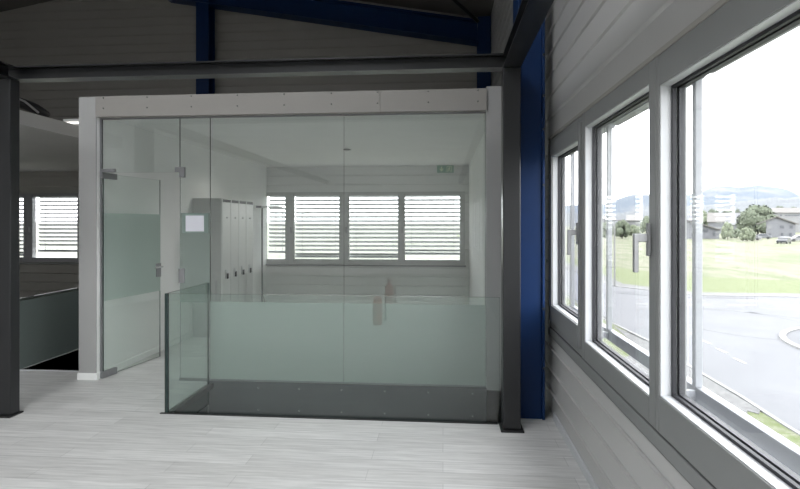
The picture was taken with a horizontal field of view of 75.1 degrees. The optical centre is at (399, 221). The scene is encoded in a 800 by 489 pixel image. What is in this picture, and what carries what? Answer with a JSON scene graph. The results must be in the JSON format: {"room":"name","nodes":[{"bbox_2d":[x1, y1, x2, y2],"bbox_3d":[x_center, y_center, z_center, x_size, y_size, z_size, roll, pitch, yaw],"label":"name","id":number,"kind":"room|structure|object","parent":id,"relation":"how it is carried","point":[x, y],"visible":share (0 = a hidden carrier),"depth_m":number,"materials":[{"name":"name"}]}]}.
{"room":"office","nodes":[
{"label":"office","id":0,"kind":"room"},
{"bbox_2d":[20,110,78,171],"bbox_3d":[-6.458,-1.110,7.207,5.140,0.150,6.900,0,0,5],"label":"ceiling","id":1,"kind":"structure","parent":0,"point":[47,144],"depth_m":6.94,"materials":[{"name":"white paint"}]},
{"bbox_2d":[20,97,49,116],"bbox_3d":[-4.097,-1.272,5.566,0.146,0.138,0.933,0,0,6],"label":"hose","id":2,"kind":"object","parent":1,"relation":"on","point":[25,104],"visible":0.59,"depth_m":5.73,"materials":[{"name":"black plastic"}]},
{"bbox_2d":[63,119,78,123],"bbox_3d":[-3.661,-1.236,6.383,0.950,0.057,0.080,0,0,5],"label":"lamp","id":3,"kind":"object","parent":1,"relation":"on","point":[72,121],"visible":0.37,"depth_m":6.39,"materials":[{"name":"white plastic"}]},
{"bbox_2d":[196,0,214,93],"bbox_3d":[-3.811,-2.995,10.189,0.255,3.610,0.280,0,0,5],"label":"steel column","id":4,"kind":"structure","parent":1,"relation":"on","point":[205,16],"depth_m":10.05,"materials":[{"name":"blue metal"}]},
{"bbox_2d":[168,0,477,46],"bbox_3d":[-1.563,-4.049,9.973,6.040,1.439,0.300,0,0,5],"label":"rafter","id":5,"kind":"object","parent":4,"relation":"on","point":[338,13],"visible":1,"depth_m":9.88,"materials":[{"name":"paint"}]},
{"bbox_2d":[451,0,478,29],"bbox_3d":[0.977,-3.837,9.031,0.198,0.434,1.952,0,0,38],"label":"brace","id":6,"kind":"object","parent":5,"relation":"attached to","point":[456,2],"visible":0.58,"depth_m":9.31,"materials":[{"name":"paint"}]},
{"bbox_2d":[24,350,78,369],"bbox_3d":[-3.484,2.700,7.979,0.900,2.199,4.830,0,0,5],"label":"wall","id":7,"kind":"structure","parent":0,"point":[76,360],"depth_m":6.24,"materials":[{"name":"paint"}]},
{"bbox_2d":[20,369,78,371],"bbox_3d":[-3.683,1.611,5.582,0.860,0.038,0.024,0,0,5],"label":"trim","id":8,"kind":"structure","parent":7,"relation":"attached to","point":[20,369],"depth_m":5.58,"materials":[{"name":"grey metal"}]},
{"bbox_2d":[97,118,266,372],"bbox_3d":[-2.958,0.166,7.822,0.185,2.868,5.096,0,0,5],"label":"wall","id":9,"kind":"structure","parent":0,"point":[134,325],"depth_m":6.46,"materials":[{"name":"white paint"}]},
{"bbox_2d":[100,172,162,378],"bbox_3d":[-2.942,0.545,5.724,0.152,2.101,0.875,0,0,14],"label":"door","id":10,"kind":"structure","parent":9,"relation":"in","point":[132,266],"depth_m":5.66,"materials":[{"name":"clear glass"}]},
{"bbox_2d":[77,299,266,379],"bbox_3d":[-2.959,1.565,7.813,0.215,0.070,5.115,0,0,5],"label":"baseboard","id":11,"kind":"structure","parent":9,"relation":"attached to","point":[80,376],"depth_m":5.93,"materials":[{"name":"white paint"}]},
{"bbox_2d":[0,0,477,298],"bbox_3d":[-3.498,-1.850,10.478,10.500,7.500,0.132,0,0,5],"label":"wall","id":12,"kind":"structure","parent":0,"point":[55,32],"depth_m":10.55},
{"bbox_2d":[20,193,27,261],"bbox_3d":[-8.242,0.120,10.836,1.095,1.420,0.160,0,0,5],"label":"window","id":13,"kind":"structure","parent":12,"relation":"in","point":[24,258],"depth_m":10.76,"materials":[{"name":"grey metal"}]},
{"bbox_2d":[20,197,22,255],"bbox_3d":[-8.230,-0.007,11.021,0.940,1.445,0.110,0,0,5],"label":"blind","id":14,"kind":"object","parent":13,"relation":"attached to","point":[21,201],"visible":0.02,"depth_m":11.00,"materials":[{"name":"white plastic"}]},
{"bbox_2d":[20,262,78,263],"bbox_3d":[-7.606,0.850,10.736,2.270,0.031,0.055,0,0,5],"label":"trim","id":15,"kind":"structure","parent":12,"relation":"attached to","point":[20,262],"depth_m":10.71,"materials":[{"name":"grey metal"}]},
{"bbox_2d":[28,193,78,261],"bbox_3d":[-7.099,0.120,10.742,1.200,1.420,0.160,0,0,5],"label":"window","id":16,"kind":"structure","parent":12,"relation":"in","point":[32,257],"depth_m":10.75,"materials":[{"name":"grey metal"}]},
{"bbox_2d":[38,197,76,251],"bbox_3d":[-7.099,-0.052,10.927,1.030,1.355,0.110,0,0,5],"label":"blind","id":17,"kind":"object","parent":16,"relation":"attached to","point":[45,201],"visible":0.5,"depth_m":10.93,"materials":[{"name":"white plastic"}]},
{"bbox_2d":[0,0,493,16],"bbox_3d":[-4.161,-4.533,2.461,10.900,1.335,16.220,0,0,5],"label":"ceiling","id":18,"kind":"structure","parent":0,"point":[478,8],"depth_m":9.89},
{"bbox_2d":[0,299,590,488],"bbox_3d":[-4.166,1.750,2.401,10.500,0.300,16.100,0,0,5],"label":"floor","id":19,"kind":"structure","parent":0,"point":[110,432],"depth_m":3.69,"materials":[{"name":"grey wood"}]},
{"bbox_2d":[0,78,23,417],"bbox_3d":[-3.293,0.207,4.317,0.240,2.785,0.142,0,0,5],"label":"steel post","id":20,"kind":"object","parent":19,"relation":"on","point":[9,87],"visible":1,"depth_m":4.27,"materials":[{"name":"black metal"}]},
{"bbox_2d":[0,61,14,78],"bbox_3d":[-3.664,-1.238,-0.685,0.120,0.107,10.030,0,0,5],"label":"steel beam","id":21,"kind":"structure","parent":20,"relation":"on","point":[4,66],"depth_m":4.26,"materials":[{"name":"grey metal"}]},
{"bbox_2d":[20,288,78,368],"bbox_3d":[-3.943,1.225,8.022,0.018,0.790,4.800,0,0,5],"label":"glass railing","id":22,"kind":"object","parent":19,"relation":"on","point":[49,325],"visible":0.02,"depth_m":6.06,"materials":[{"name":"clear glass"}]},
{"bbox_2d":[192,198,230,336],"bbox_3d":[-2.652,0.635,7.369,0.460,1.930,0.291,0,0,5],"label":"locker","id":23,"kind":"object","parent":19,"relation":"on","point":[220,207],"visible":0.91,"depth_m":7.23,"materials":[{"name":"grey metal"}]},
{"bbox_2d":[229,199,238,301],"bbox_3d":[-2.628,0.635,7.661,0.460,1.930,0.291,0,0,5],"label":"locker","id":24,"kind":"object","parent":19,"relation":"on","point":[234,203],"visible":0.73,"depth_m":7.63,"materials":[{"name":"grey metal"}]},
{"bbox_2d":[238,200,245,301],"bbox_3d":[-2.603,0.635,7.953,0.460,1.930,0.291,0,0,5],"label":"locker","id":25,"kind":"object","parent":19,"relation":"on","point":[242,204],"visible":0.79,"depth_m":7.94,"materials":[{"name":"grey metal"}]},
{"bbox_2d":[246,201,252,301],"bbox_3d":[-2.579,0.635,8.245,0.460,1.930,0.291,0,0,5],"label":"locker","id":26,"kind":"object","parent":19,"relation":"on","point":[249,205],"visible":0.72,"depth_m":8.22,"materials":[{"name":"grey metal"}]},
{"bbox_2d":[256,206,281,301],"bbox_3d":[-2.511,0.647,9.859,0.510,1.905,0.263,0,0,5],"label":"floor lamp","id":27,"kind":"object","parent":19,"relation":"on","point":[261,207],"visible":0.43,"depth_m":9.86,"materials":[{"name":"grey metal"}]},
{"bbox_2d":[95,88,486,387],"bbox_3d":[-1.122,0.166,5.154,3.915,2.868,0.152,0,0,5],"label":"glass wall","id":28,"kind":"structure","parent":19,"relation":"on","point":[327,343],"depth_m":5.12,"materials":[{"name":"clear glass"}]},
{"bbox_2d":[79,97,96,372],"bbox_3d":[-3.168,0.166,5.276,0.185,2.868,0.014,0,0,5],"label":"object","id":29,"kind":"structure","parent":28,"relation":"attached to","point":[87,119],"depth_m":5.27,"materials":[{"name":"white paint"}]},
{"bbox_2d":[182,214,207,232],"bbox_3d":[-2.064,0.013,5.236,0.273,0.195,0.006,0,0,5],"label":"sign holder","id":30,"kind":"object","parent":28,"relation":"attached to","point":[191,223],"visible":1,"depth_m":5.23,"materials":[{"name":"plastic"}]},
{"bbox_2d":[160,283,499,424],"bbox_3d":[-0.572,1.200,4.631,2.807,1.201,0.820,0,0,5],"label":"glass railing","id":31,"kind":"object","parent":19,"relation":"on","point":[206,389],"visible":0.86,"depth_m":4.35,"materials":[{"name":"glass"}]},
{"bbox_2d":[477,16,490,87],"bbox_3d":[1.568,-1.100,9.744,0.240,5.400,0.280,0,0,5],"label":"steel column","id":32,"kind":"structure","parent":19,"relation":"on","point":[484,24],"depth_m":9.60,"materials":[{"name":"metal"}]},
{"bbox_2d":[499,67,523,432],"bbox_3d":[0.862,0.207,4.029,0.174,2.785,0.172,0,0,5],"label":"steel post","id":33,"kind":"object","parent":19,"relation":"on","point":[510,76],"visible":1,"depth_m":3.97,"materials":[{"name":"black metal"}]},
{"bbox_2d":[8,53,506,82],"bbox_3d":[-1.192,-1.238,4.202,4.252,0.107,0.120,0,0,5],"label":"steel beam","id":34,"kind":"structure","parent":33,"relation":"on","point":[491,62],"depth_m":4.18,"materials":[{"name":"grey metal"}]},
{"bbox_2d":[503,0,553,66],"bbox_3d":[0.442,-1.238,-1.025,0.134,0.107,10.030,0,0,5],"label":"steel beam","id":35,"kind":"structure","parent":33,"relation":"on","point":[531,15],"depth_m":3.25,"materials":[{"name":"grey metal"}]},
{"bbox_2d":[513,0,544,419],"bbox_3d":[1.075,-1.075,4.350,0.216,5.350,0.312,0,0,5],"label":"steel column","id":36,"kind":"structure","parent":19,"relation":"on","point":[532,67],"depth_m":4.22,"materials":[{"name":"blue metal"}]},
{"bbox_2d":[116,113,484,166],"bbox_3d":[-0.868,-1.174,7.708,4.000,0.168,4.980,0,0,5],"label":"ceiling","id":37,"kind":"structure","parent":0,"point":[427,139],"depth_m":6.71,"materials":[{"name":"white paint"}]},
{"bbox_2d":[266,165,468,301],"bbox_3d":[-0.509,0.405,10.231,4.500,2.990,0.132,0,0,5],"label":"wall","id":38,"kind":"structure","parent":0,"point":[367,283],"depth_m":10.18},
{"bbox_2d":[266,192,289,263],"bbox_3d":[-2.457,0.120,10.358,0.545,1.420,0.160,0,0,5],"label":"window","id":39,"kind":"structure","parent":38,"relation":"in","point":[286,260],"depth_m":10.31,"materials":[{"name":"grey metal"}]},
{"bbox_2d":[268,196,284,252],"bbox_3d":[-2.450,-0.052,10.543,0.420,1.355,0.110,0,0,5],"label":"blind","id":40,"kind":"object","parent":39,"relation":"attached to","point":[282,200],"visible":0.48,"depth_m":10.54,"materials":[{"name":"white metal"}]},
{"bbox_2d":[290,192,343,263],"bbox_3d":[-1.640,0.120,10.290,1.095,1.420,0.160,0,0,5],"label":"window","id":41,"kind":"structure","parent":38,"relation":"in","point":[293,260],"depth_m":10.26,"materials":[{"name":"grey metal"}]},
{"bbox_2d":[295,196,338,257],"bbox_3d":[-1.632,-0.007,10.475,0.960,1.445,0.110,0,0,5],"label":"blind","id":42,"kind":"object","parent":41,"relation":"attached to","point":[302,255],"visible":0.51,"depth_m":10.47,"materials":[{"name":"white metal"}]},
{"bbox_2d":[266,264,465,266],"bbox_3d":[-0.730,0.850,10.167,4.010,0.031,0.055,0,0,5],"label":"trim","id":43,"kind":"structure","parent":38,"relation":"attached to","point":[266,264],"depth_m":10.14,"materials":[{"name":"grey metal"}]},
{"bbox_2d":[267,299,468,304],"bbox_3d":[-0.663,1.570,10.181,4.000,0.060,0.016,0,0,5],"label":"baseboard","id":44,"kind":"structure","parent":38,"relation":"attached to","point":[268,300],"depth_m":10.17,"materials":[{"name":"white paint"}]},
{"bbox_2d":[344,192,400,264],"bbox_3d":[-0.536,0.120,10.199,1.120,1.420,0.160,0,0,5],"label":"window","id":45,"kind":"structure","parent":38,"relation":"in","point":[347,260],"depth_m":10.19,"materials":[{"name":"grey metal"}]},
{"bbox_2d":[350,196,397,257],"bbox_3d":[-0.506,-0.007,10.382,1.020,1.445,0.110,0,0,5],"label":"blind","id":46,"kind":"object","parent":45,"relation":"attached to","point":[352,255],"visible":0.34,"depth_m":10.38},
{"bbox_2d":[401,191,464,264],"bbox_3d":[0.637,0.120,10.102,1.235,1.420,0.160,0,0,5],"label":"window","id":47,"kind":"structure","parent":38,"relation":"in","point":[461,194],"depth_m":10.07,"materials":[{"name":"grey metal"}]},
{"bbox_2d":[405,196,459,254],"bbox_3d":[0.642,-0.043,10.287,1.115,1.375,0.110,0,0,5],"label":"blind","id":48,"kind":"object","parent":47,"relation":"attached to","point":[443,251],"visible":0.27,"depth_m":10.28,"materials":[{"name":"white plastic"}]},
{"bbox_2d":[437,165,453,172],"bbox_3d":[0.873,-1.015,10.010,0.320,0.140,0.105,0,0,5],"label":"exit sign","id":49,"kind":"object","parent":38,"relation":"attached to","point":[440,168],"visible":1,"depth_m":9.96,"materials":[{"name":"green plastic"}]},
{"bbox_2d":[469,132,484,304],"bbox_3d":[1.168,0.166,7.580,0.078,2.868,4.900,0,0,5],"label":"wall","id":50,"kind":"structure","parent":0,"point":[477,164],"depth_m":7.56,"materials":[{"name":"white paint"}]},
{"bbox_2d":[485,86,500,423],"bbox_3d":[0.914,0.464,5.042,0.166,3.512,0.200,0,0,5],"label":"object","id":51,"kind":"structure","parent":50,"relation":"attached to","point":[493,113],"depth_m":4.94,"materials":[{"name":"white paint"}]},
{"bbox_2d":[491,0,719,488],"bbox_3d":[1.125,-1.000,2.024,0.132,5.800,16.220,0,0,5],"label":"wall","id":52,"kind":"structure","parent":0,"point":[591,45],"depth_m":3.12,"materials":[{"name":"grey wood"}]},
{"bbox_2d":[549,116,595,355],"bbox_3d":[1.227,0.090,3.852,0.190,1.560,1.020,0,0,5],"label":"window","id":53,"kind":"structure","parent":52,"relation":"in","point":[564,320],"depth_m":4.14,"materials":[{"name":"grey metal"}]},
{"bbox_2d":[553,413,598,488],"bbox_3d":[0.819,1.569,-0.931,0.014,0.062,10.280,0,0,5],"label":"baseboard","id":54,"kind":"structure","parent":52,"relation":"attached to","point":[584,469],"depth_m":3.49,"materials":[{"name":"grey wood"}]},
{"bbox_2d":[582,58,655,428],"bbox_3d":[1.137,0.090,2.762,0.190,1.560,1.168,0,0,5],"label":"window","id":55,"kind":"structure","parent":52,"relation":"in","point":[635,386],"depth_m":2.90,"materials":[{"name":"grey metal"}]},
{"bbox_2d":[549,327,714,488],"bbox_3d":[0.854,0.912,-0.532,0.014,0.065,9.880,0,0,5],"label":"trim","id":56,"kind":"structure","parent":52,"relation":"attached to","point":[676,459],"depth_m":2.32,"materials":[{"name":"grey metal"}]},
{"bbox_2d":[550,326,715,488],"bbox_3d":[0.859,0.875,-0.538,0.008,0.010,9.870,0,0,5],"label":"trim","id":57,"kind":"structure","parent":52,"relation":"attached to","point":[550,326],"depth_m":2.49,"materials":[{"name":"black rubber"}]},
{"bbox_2d":[548,0,729,328],"bbox_3d":[0.856,0.094,-0.530,0.026,1.612,9.885,0,0,5],"label":"trim","id":58,"kind":"structure","parent":52,"relation":"attached to","point":[719,4],"depth_m":2.38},
{"bbox_2d":[569,0,799,488],"bbox_3d":[0.954,0.065,-0.530,0.212,1.610,9.900,0,0,5],"label":"window","id":59,"kind":"structure","parent":52,"relation":"in","point":[726,458],"depth_m":2.12,"materials":[{"name":"grey metal"}]},
{"bbox_2d":[608,77,704,125],"bbox_3d":[1.328,-0.688,2.775,0.130,0.145,1.110,0,0,5],"label":"raised blind","id":60,"kind":"object","parent":59,"relation":"attached to","point":[640,109],"visible":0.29,"depth_m":2.98,"materials":[{"name":"white metal"}]},
{"bbox_2d":[712,24,799,72],"bbox_3d":[1.192,-0.688,1.126,0.130,0.145,2.080,0,0,5],"label":"raised blind","id":61,"kind":"object","parent":59,"relation":"attached to","point":[797,26],"visible":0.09,"depth_m":1.83,"materials":[{"name":"white metal"}]},
{"label":"outside","id":62,"kind":"structure","parent":0,"visible":0},
{"bbox_2d":[393,235,459,259],"bbox_3d":[8.138,4.470,105.689,11.000,0.020,188.000,0,0,5],"label":"yard","id":63,"kind":"structure","parent":62,"point":[425,257],"depth_m":87.52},
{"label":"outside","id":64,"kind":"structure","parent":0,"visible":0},
{"bbox_2d":[457,235,799,446],"bbox_3d":[10.054,4.470,69.407,6.400,0.020,260.000,0,0,5],"label":"grass verge","id":65,"kind":"structure","parent":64,"point":[761,417],"depth_m":11.68,"materials":[{"name":"green plant"}]},
{"bbox_2d":[614,326,759,413],"bbox_3d":[7.418,4.455,17.197,3.150,0.020,10.500,0,0,5],"label":"gravel strip","id":66,"kind":"object","parent":65,"relation":"on","point":[710,385],"visible":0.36,"depth_m":14.14,"materials":[{"name":"grey gravel"}]},
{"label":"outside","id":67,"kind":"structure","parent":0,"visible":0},
{"bbox_2d":[20,222,642,339],"bbox_3d":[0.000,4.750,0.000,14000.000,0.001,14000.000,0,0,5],"label":"ground","id":68,"kind":"structure","parent":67,"point":[37,223],"depth_m":627.38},
{"bbox_2d":[565,197,799,225],"bbox_3d":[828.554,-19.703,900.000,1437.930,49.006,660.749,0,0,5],"label":"ridge","id":69,"kind":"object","parent":68,"relation":"on","point":[774,202],"visible":0.22,"depth_m":807.00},
{"bbox_2d":[565,185,799,212],"bbox_3d":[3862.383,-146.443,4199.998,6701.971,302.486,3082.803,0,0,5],"label":"mountain","id":70,"kind":"structure","parent":68,"relation":"on","point":[717,194],"depth_m":3701.57},
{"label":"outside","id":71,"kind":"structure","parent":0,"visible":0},
{"bbox_2d":[20,227,429,258],"bbox_3d":[-134.758,4.490,228.131,293.800,0.020,407.500,0,0,5],"label":"meadow","id":72,"kind":"structure","parent":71,"point":[38,254],"depth_m":108.36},
{"bbox_3d":[-0.489,3.075,4.641,3.510,2.950,1.430,0,0,5],"label":"wall","id":73,"kind":"structure","parent":0,"visible":0},
{"bbox_2d":[180,393,207,413],"bbox_3d":[-1.939,1.935,4.753,0.001,0.570,0.809,0,0,5],"label":"panel","id":74,"kind":"object","parent":73,"relation":"attached to","point":[201,402],"visible":0.02,"depth_m":4.96,"materials":[{"name":"grey"}]},
{"bbox_2d":[208,380,486,421],"bbox_3d":[-0.541,1.898,5.049,2.734,0.644,0.023,0,0,5],"label":"panel","id":75,"kind":"object","parent":73,"relation":"attached to","point":[395,402],"visible":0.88,"depth_m":5.04,"materials":[{"name":"grey metal"}]},
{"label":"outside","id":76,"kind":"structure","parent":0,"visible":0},
{"bbox_2d":[565,228,799,279],"bbox_3d":[224.295,4.490,212.739,388.000,0.020,379.000,0,0,5],"label":"meadow","id":77,"kind":"structure","parent":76,"point":[763,258],"depth_m":67.53,"materials":[{"name":"green plant"}]},
{"bbox_2d":[603,222,612,237],"bbox_3d":[59.522,2.325,149.969,4.238,4.716,4.309,0,0,5],"label":"leafy tree","id":78,"kind":"object","parent":77,"relation":"on","point":[604,224],"visible":0.23,"depth_m":148.81,"materials":[{"name":"green plant"}]},
{"bbox_2d":[603,216,614,227],"bbox_3d":[77.011,1.208,195.583,10.920,6.785,13.040,0,0,5],"label":"house","id":79,"kind":"structure","parent":77,"relation":"on","point":[604,217],"depth_m":190.00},
{"bbox_2d":[613,219,631,238],"bbox_3d":[59.798,1.900,140.096,4.772,5.257,4.485,0,0,5],"label":"leafy tree","id":80,"kind":"object","parent":77,"relation":"on","point":[622,228],"visible":0.98,"depth_m":139.18,"materials":[{"name":"green plant"}]},
{"bbox_2d":[626,215,641,233],"bbox_3d":[87.962,0.925,195.471,10.235,7.350,12.742,0,0,5],"label":"house","id":81,"kind":"structure","parent":77,"relation":"on","point":[631,219],"depth_m":190.23,"materials":[{"name":"white"}]},
{"bbox_2d":[628,225,640,235],"bbox_3d":[73.225,2.640,163.016,4.093,3.771,4.413,0,0,5],"label":"leafy tree","id":82,"kind":"object","parent":77,"relation":"on","point":[635,229],"visible":0.8,"depth_m":161.47,"materials":[{"name":"green plant"}]},
{"bbox_2d":[640,216,648,233],"bbox_3d":[85.821,1.068,179.892,5.781,6.933,5.511,0,0,5],"label":"leafy tree","id":83,"kind":"object","parent":77,"relation":"on","point":[645,220],"visible":0.46,"depth_m":179.36,"materials":[{"name":"green plant"}]},
{"bbox_2d":[687,220,720,238],"bbox_3d":[80.230,1.843,143.762,21.499,5.514,13.482,0,0,5],"label":"shed","id":84,"kind":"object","parent":77,"relation":"on","point":[708,232],"visible":0.48,"depth_m":138.53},
{"bbox_2d":[702,210,707,224],"bbox_3d":[150.740,-0.871,260.149,7.685,10.836,7.722,0,0,5],"label":"leafy tree","id":85,"kind":"object","parent":77,"relation":"on","point":[704,214],"visible":0.26,"depth_m":257.49,"materials":[{"name":"green plant"}]},
{"bbox_2d":[708,209,718,212],"bbox_3d":[186.743,-1.788,309.902,8.784,12.900,7.917,0,0,5],"label":"leafy tree","id":86,"kind":"object","parent":77,"relation":"on","point":[710,210],"visible":0.09,"depth_m":308.55,"materials":[{"name":"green plant"}]},
{"bbox_2d":[707,213,724,233],"bbox_3d":[126.791,0.434,208.545,16.439,8.333,19.365,0,0,5],"label":"barn","id":87,"kind":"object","parent":77,"relation":"on","point":[717,220],"visible":0.82,"depth_m":200.73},
{"bbox_2d":[721,222,733,239],"bbox_3d":[83.058,2.074,131.895,2.995,4.887,2.863,0,0,5],"label":"bush","id":88,"kind":"object","parent":77,"relation":"on","point":[727,230],"visible":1,"depth_m":131.22,"materials":[{"name":"green plant"}]},
{"bbox_2d":[722,209,733,212],"bbox_3d":[170.105,-1.119,270.165,7.574,11.336,7.959,0,0,5],"label":"leafy tree","id":89,"kind":"object","parent":77,"relation":"on","point":[725,210],"visible":0.1,"depth_m":269.52,"materials":[{"name":"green plant"}]},
{"bbox_2d":[725,213,740,228],"bbox_3d":[157.733,0.139,244.402,20.100,8.921,19.367,0,0,5],"label":"barn","id":90,"kind":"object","parent":77,"relation":"on","point":[729,217],"visible":0.31,"depth_m":240.12,"materials":[{"name":"white"}]},
{"bbox_2d":[733,228,740,237],"bbox_3d":[90.705,3.088,140.004,1.947,2.852,2.475,0,0,5],"label":"bush","id":91,"kind":"object","parent":77,"relation":"on","point":[737,231],"visible":0.89,"depth_m":139.50,"materials":[{"name":"green plant"}]},
{"bbox_2d":[739,227,755,240],"bbox_3d":[80.684,2.787,121.038,3.611,3.468,3.426,0,0,5],"label":"bush","id":92,"kind":"object","parent":77,"relation":"on","point":[746,233],"visible":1,"depth_m":120.01,"materials":[{"name":"green plant"}]},
{"bbox_2d":[735,204,778,234],"bbox_3d":[120.911,-0.810,175.829,12.026,10.780,11.324,0,0,5],"label":"leafy tree","id":93,"kind":"object","parent":77,"relation":"on","point":[752,215],"visible":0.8,"depth_m":173.46,"materials":[{"name":"green plant"}]},
{"bbox_2d":[757,234,771,238],"bbox_3d":[96.071,3.782,137.999,4.286,1.400,1.760,0,0,33],"label":"car","id":94,"kind":"object","parent":77,"relation":"on","point":[767,236],"visible":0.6,"depth_m":136.94,"materials":[{"name":"silver metal"}]},
{"bbox_2d":[756,216,798,236],"bbox_3d":[113.110,1.454,155.716,19.618,6.292,13.223,0,0,5],"label":"gabled house","id":95,"kind":"structure","parent":77,"relation":"on","point":[776,226],"depth_m":150.49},
{"bbox_2d":[776,237,791,243],"bbox_3d":[79.755,3.782,108.001,4.286,1.400,1.760,0,0,-41],"label":"car","id":96,"kind":"object","parent":77,"relation":"on","point":[786,240],"visible":0.98,"depth_m":107.10,"materials":[{"name":"paint"}]},
{"bbox_2d":[771,208,799,231],"bbox_3d":[173.829,-0.862,230.590,26.058,10.923,14.173,0,0,5],"label":"building","id":97,"kind":"structure","parent":77,"relation":"on","point":[792,214],"depth_m":225.03,"materials":[{"name":"white"}]},
{"bbox_2d":[791,235,799,241],"bbox_3d":[91.311,3.782,119.000,4.286,1.400,1.760,0,0,16],"label":"car","id":98,"kind":"object","parent":77,"relation":"on","point":[797,237],"visible":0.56,"depth_m":118.48,"materials":[{"name":"white paint"}]},
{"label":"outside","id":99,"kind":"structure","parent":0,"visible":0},
{"bbox_2d":[565,256,799,293],"bbox_3d":[72.608,4.475,71.359,107.040,0.020,85.800,0,0,5],"label":"strip","id":100,"kind":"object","parent":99,"point":[623,275],"visible":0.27,"depth_m":37.75,"materials":[{"name":"green plant"}]},
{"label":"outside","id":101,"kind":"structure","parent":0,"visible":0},
{"bbox_2d":[565,269,799,430],"bbox_3d":[119.082,4.480,60.392,212.600,0.020,260.000,0,0,5],"label":"road","id":102,"kind":"structure","parent":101,"point":[770,379],"depth_m":19.45,"materials":[{"name":"grey asphalt"}]},
{"bbox_2d":[613,219,621,285],"bbox_3d":[15.108,2.160,36.178,0.550,4.680,0.180,0,0,5],"label":"street lamp","id":103,"kind":"object","parent":102,"relation":"on","point":[614,220],"visible":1,"depth_m":36.15,"materials":[{"name":"metal"}]},
{"bbox_2d":[605,291,753,297],"bbox_3d":[16.978,4.463,31.731,8.437,0.010,1.703,0,0,20],"label":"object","id":104,"kind":"object","parent":102,"relation":"on","point":[620,292],"visible":0.54,"depth_m":31.11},
{"bbox_2d":[565,295,799,435],"bbox_3d":[10.796,4.460,39.244,0.450,0.060,160.000,0,0,5],"label":"kerb","id":105,"kind":"object","parent":102,"relation":"on","point":[762,410],"visible":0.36,"depth_m":13.29,"materials":[{"name":"stone"}]},
{"bbox_2d":[565,268,799,296],"bbox_3d":[111.287,4.460,62.406,188.471,0.060,77.270,0,0,5],"label":"kerb","id":106,"kind":"object","parent":102,"relation":"on","point":[565,268],"visible":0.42,"depth_m":31.34,"materials":[{"name":"stone"}]},
{"bbox_2d":[636,308,797,317],"bbox_3d":[16.901,4.466,24.244,10.611,0.004,2.821,0,0,41],"label":"road marking","id":107,"kind":"object","parent":102,"relation":"on","point":[641,308],"visible":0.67,"depth_m":25.93,"materials":[{"name":"white paint"}]},
{"bbox_2d":[687,308,799,339],"bbox_3d":[15.180,4.466,23.357,5.553,0.004,7.388,0,0,5],"label":"road marking","id":108,"kind":"object","parent":102,"relation":"on","point":[702,308],"visible":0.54,"depth_m":22.11,"materials":[{"name":"white paint"}]},
{"bbox_2d":[779,327,799,349],"bbox_3d":[18.325,4.435,17.750,8.720,0.070,8.720,0,0,5],"label":"kerb","id":109,"kind":"object","parent":102,"relation":"on","point":[782,335],"depth_m":19.81,"materials":[{"name":"concrete"}]},
{"bbox_2d":[786,330,799,344],"bbox_3d":[18.325,4.455,17.750,8.500,0.030,8.500,0,0,5],"label":"traffic island","id":110,"kind":"object","parent":102,"relation":"on","point":[794,336],"depth_m":20.16,"materials":[{"name":"concrete"}]},
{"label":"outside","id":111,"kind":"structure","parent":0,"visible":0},
{"bbox_2d":[565,262,799,295],"bbox_3d":[111.790,4.460,67.467,188.300,0.020,87.100,0,0,5],"label":"sidewalk","id":112,"kind":"structure","parent":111,"point":[567,265],"depth_m":32.36,"materials":[{"name":"grey concrete"}]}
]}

